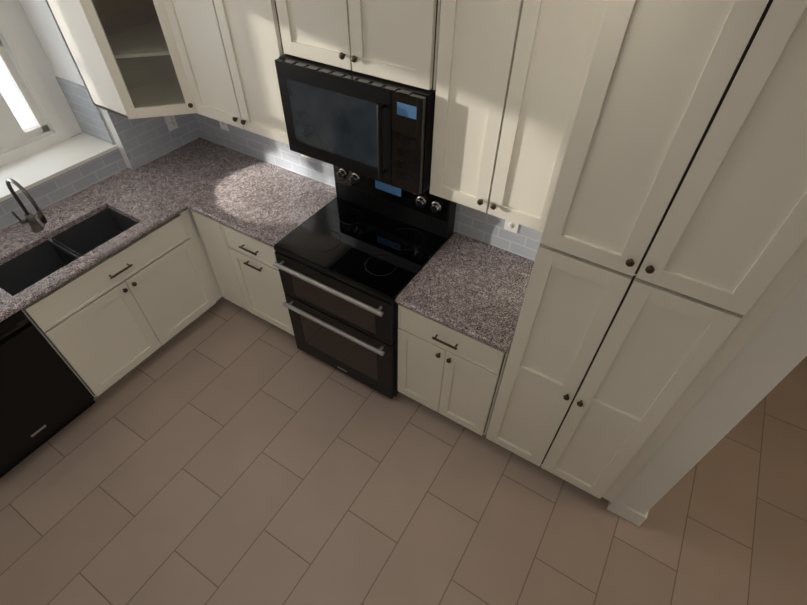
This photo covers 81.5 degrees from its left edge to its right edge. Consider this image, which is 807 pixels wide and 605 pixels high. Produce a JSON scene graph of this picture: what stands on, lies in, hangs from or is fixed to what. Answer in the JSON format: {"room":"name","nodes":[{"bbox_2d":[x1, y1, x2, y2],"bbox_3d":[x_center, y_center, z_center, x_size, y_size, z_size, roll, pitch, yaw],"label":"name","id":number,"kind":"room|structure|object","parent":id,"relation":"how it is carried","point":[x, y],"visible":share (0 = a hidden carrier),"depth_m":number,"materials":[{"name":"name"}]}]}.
{"room":"kitchen","nodes":[
{"label":"kitchen","id":0,"kind":"room"},
{"bbox_2d":[0,0,132,201],"bbox_3d":[-3.305,0.214,1.346,0.550,2.740,6.400,24,50,21],"label":"wall","id":1,"kind":"structure","parent":0,"point":[34,24],"depth_m":2.75,"materials":[{"name":"white paint"}]},
{"bbox_2d":[0,2,70,166],"bbox_3d":[-2.481,-1.156,2.303,0.112,1.180,1.110,24,50,21],"label":"window","id":2,"kind":"structure","parent":1,"relation":"in","point":[13,132],"depth_m":2.78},
{"bbox_2d":[56,76,114,144],"bbox_3d":[-2.289,-0.812,2.545,0.326,0.361,1.224,24,50,21],"label":"tile","id":3,"kind":"object","parent":1,"relation":"attached to","point":[87,115],"visible":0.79,"depth_m":2.89,"materials":[{"name":"grey tile"}]},
{"bbox_2d":[0,111,199,229],"bbox_3d":[-2.126,-0.627,2.562,0.076,0.600,2.371,24,50,21],"label":"tile","id":4,"kind":"structure","parent":1,"relation":"attached to","point":[143,141],"depth_m":2.95,"materials":[{"name":"grey tile"}]},
{"bbox_2d":[164,115,177,130],"bbox_3d":[-1.562,-1.219,3.147,0.007,0.116,0.072,24,50,21],"label":"electrical outlet","id":5,"kind":"object","parent":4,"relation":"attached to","point":[171,122],"visible":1,"depth_m":3.15,"materials":[{"name":"plastic"}]},
{"bbox_2d":[46,0,197,118],"bbox_3d":[-1.377,-1.582,2.380,0.597,1.100,0.657,24,50,21],"label":"upper cabinet","id":6,"kind":"object","parent":1,"relation":"attached to","point":[126,57],"visible":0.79,"depth_m":2.48,"materials":[{"name":"paint"}]},
{"bbox_2d":[0,297,806,604],"bbox_3d":[-0.807,1.329,2.285,6.000,0.100,8.800,24,50,21],"label":"floor","id":7,"kind":"structure","parent":0,"point":[223,451],"depth_m":2.47,"materials":[{"name":"tile"}]},
{"bbox_2d":[0,310,94,477],"bbox_3d":[-2.236,0.408,2.476,0.606,0.876,0.600,24,50,21],"label":"dishwasher","id":8,"kind":"object","parent":7,"relation":"on","point":[45,395],"visible":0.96,"depth_m":2.44,"materials":[{"name":"black metal"}]},
{"bbox_2d":[0,208,222,400],"bbox_3d":[-1.860,-0.044,2.921,0.695,0.878,2.379,24,50,21],"label":"base cabinet","id":9,"kind":"object","parent":7,"relation":"on","point":[104,326],"visible":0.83,"depth_m":2.73,"materials":[{"name":"paint"}]},
{"bbox_2d":[0,137,336,321],"bbox_3d":[-1.571,-0.230,2.472,1.366,0.032,2.371,24,50,21],"label":"countertop","id":10,"kind":"structure","parent":9,"relation":"on","point":[262,201],"depth_m":2.82,"materials":[{"name":"stone"}]},
{"bbox_2d":[5,178,46,232],"bbox_3d":[-1.972,-0.485,2.447,0.239,0.348,0.096,24,50,21],"label":"faucet","id":11,"kind":"object","parent":10,"relation":"on","point":[33,222],"visible":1,"depth_m":2.46,"materials":[{"name":"metal"}]},
{"bbox_2d":[191,210,293,334],"bbox_3d":[-0.841,-0.307,3.194,0.701,0.877,0.663,24,50,21],"label":"base cabinet","id":12,"kind":"object","parent":7,"relation":"on","point":[247,274],"visible":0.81,"depth_m":2.96,"materials":[{"name":"paint"}]},
{"bbox_2d":[273,165,455,398],"bbox_3d":[-0.230,-0.112,2.796,0.763,1.190,0.698,24,50,21],"label":"range","id":13,"kind":"object","parent":7,"relation":"on","point":[356,255],"visible":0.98,"depth_m":2.58,"materials":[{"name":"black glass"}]},
{"bbox_2d":[398,304,510,435],"bbox_3d":[0.363,0.237,2.685,0.585,0.877,0.663,24,50,21],"label":"base cabinet","id":14,"kind":"object","parent":7,"relation":"on","point":[450,373],"visible":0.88,"depth_m":2.42,"materials":[{"name":"paint"}]},
{"bbox_2d":[395,232,534,352],"bbox_3d":[0.373,-0.084,2.362,0.587,0.032,0.634,24,50,21],"label":"countertop","id":15,"kind":"structure","parent":14,"relation":"on","point":[471,287],"depth_m":2.32,"materials":[{"name":"stone"}]},
{"bbox_2d":[486,0,806,501],"bbox_3d":[0.915,-0.070,1.892,0.737,2.455,0.659,24,50,21],"label":"pantry","id":16,"kind":"object","parent":7,"relation":"on","point":[669,270],"visible":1,"depth_m":1.37,"materials":[{"name":"paint"}]},
{"bbox_2d":[607,272,806,514],"bbox_3d":[1.934,-0.732,2.354,0.150,2.740,2.940,24,50,21],"label":"wall","id":17,"kind":"structure","parent":0,"point":[768,357],"depth_m":1.66,"materials":[{"name":"white paint"}]},
{"bbox_2d":[607,500,648,525],"bbox_3d":[0.986,2.082,1.435,1.359,0.110,8.439,24,50,21],"label":"baseboard","id":18,"kind":"structure","parent":17,"relation":"attached to","point":[628,513],"depth_m":2.40,"materials":[{"name":"white wood"}]},
{"bbox_3d":[-0.208,-1.020,2.599,4.190,2.740,0.150,24,50,21],"label":"wall","id":19,"kind":"structure","parent":0,"visible":0},
{"bbox_2d":[163,0,288,144],"bbox_3d":[-0.760,-1.412,2.224,0.736,1.100,0.399,24,50,21],"label":"upper cabinet","id":20,"kind":"object","parent":19,"relation":"attached to","point":[231,52],"visible":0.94,"depth_m":2.27,"materials":[{"name":"paint"}]},
{"bbox_2d":[276,0,440,89],"bbox_3d":[-0.119,-1.280,1.795,0.756,0.653,0.399,24,50,21],"label":"upper cabinet","id":21,"kind":"object","parent":19,"relation":"attached to","point":[395,40],"visible":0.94,"depth_m":1.80,"materials":[{"name":"paint"}]},
{"bbox_2d":[275,54,435,194],"bbox_3d":[-0.145,-0.878,2.163,0.752,0.428,0.473,24,50,21],"label":"microwave","id":22,"kind":"object","parent":21,"relation":"attached to","point":[375,128],"visible":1,"depth_m":2.00,"materials":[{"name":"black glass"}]},
{"bbox_2d":[193,113,542,260],"bbox_3d":[-0.368,-0.766,2.865,2.739,0.800,0.008,24,50,21],"label":"tile","id":23,"kind":"structure","parent":19,"relation":"attached to","point":[489,229],"depth_m":2.95,"materials":[{"name":"grey tile"}]},
{"bbox_2d":[219,121,228,130],"bbox_3d":[-1.213,-1.215,3.142,0.072,0.116,0.008,24,50,21],"label":"electrical outlet","id":24,"kind":"object","parent":23,"relation":"attached to","point":[223,125],"visible":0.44,"depth_m":3.16,"materials":[{"name":"plastic"}]},
{"bbox_2d":[504,220,518,232],"bbox_3d":[0.556,-0.413,2.397,0.072,0.116,0.008,24,50,21],"label":"electrical outlet","id":25,"kind":"object","parent":23,"relation":"attached to","point":[510,226],"visible":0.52,"depth_m":2.42,"materials":[{"name":"plastic"}]},
{"bbox_2d":[430,0,607,231],"bbox_3d":[0.452,-0.865,1.712,0.585,1.100,0.399,24,50,21],"label":"upper cabinet","id":26,"kind":"object","parent":19,"relation":"attached to","point":[511,77],"visible":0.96,"depth_m":1.66,"materials":[{"name":"paint"}]},
{"label":"outside","id":27,"kind":"structure","parent":0,"visible":0},
{"bbox_2d":[0,62,35,129],"bbox_3d":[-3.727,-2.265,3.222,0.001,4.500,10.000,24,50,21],"label":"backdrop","id":28,"kind":"structure","parent":27,"point":[15,103],"depth_m":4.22,"materials":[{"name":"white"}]}
]}

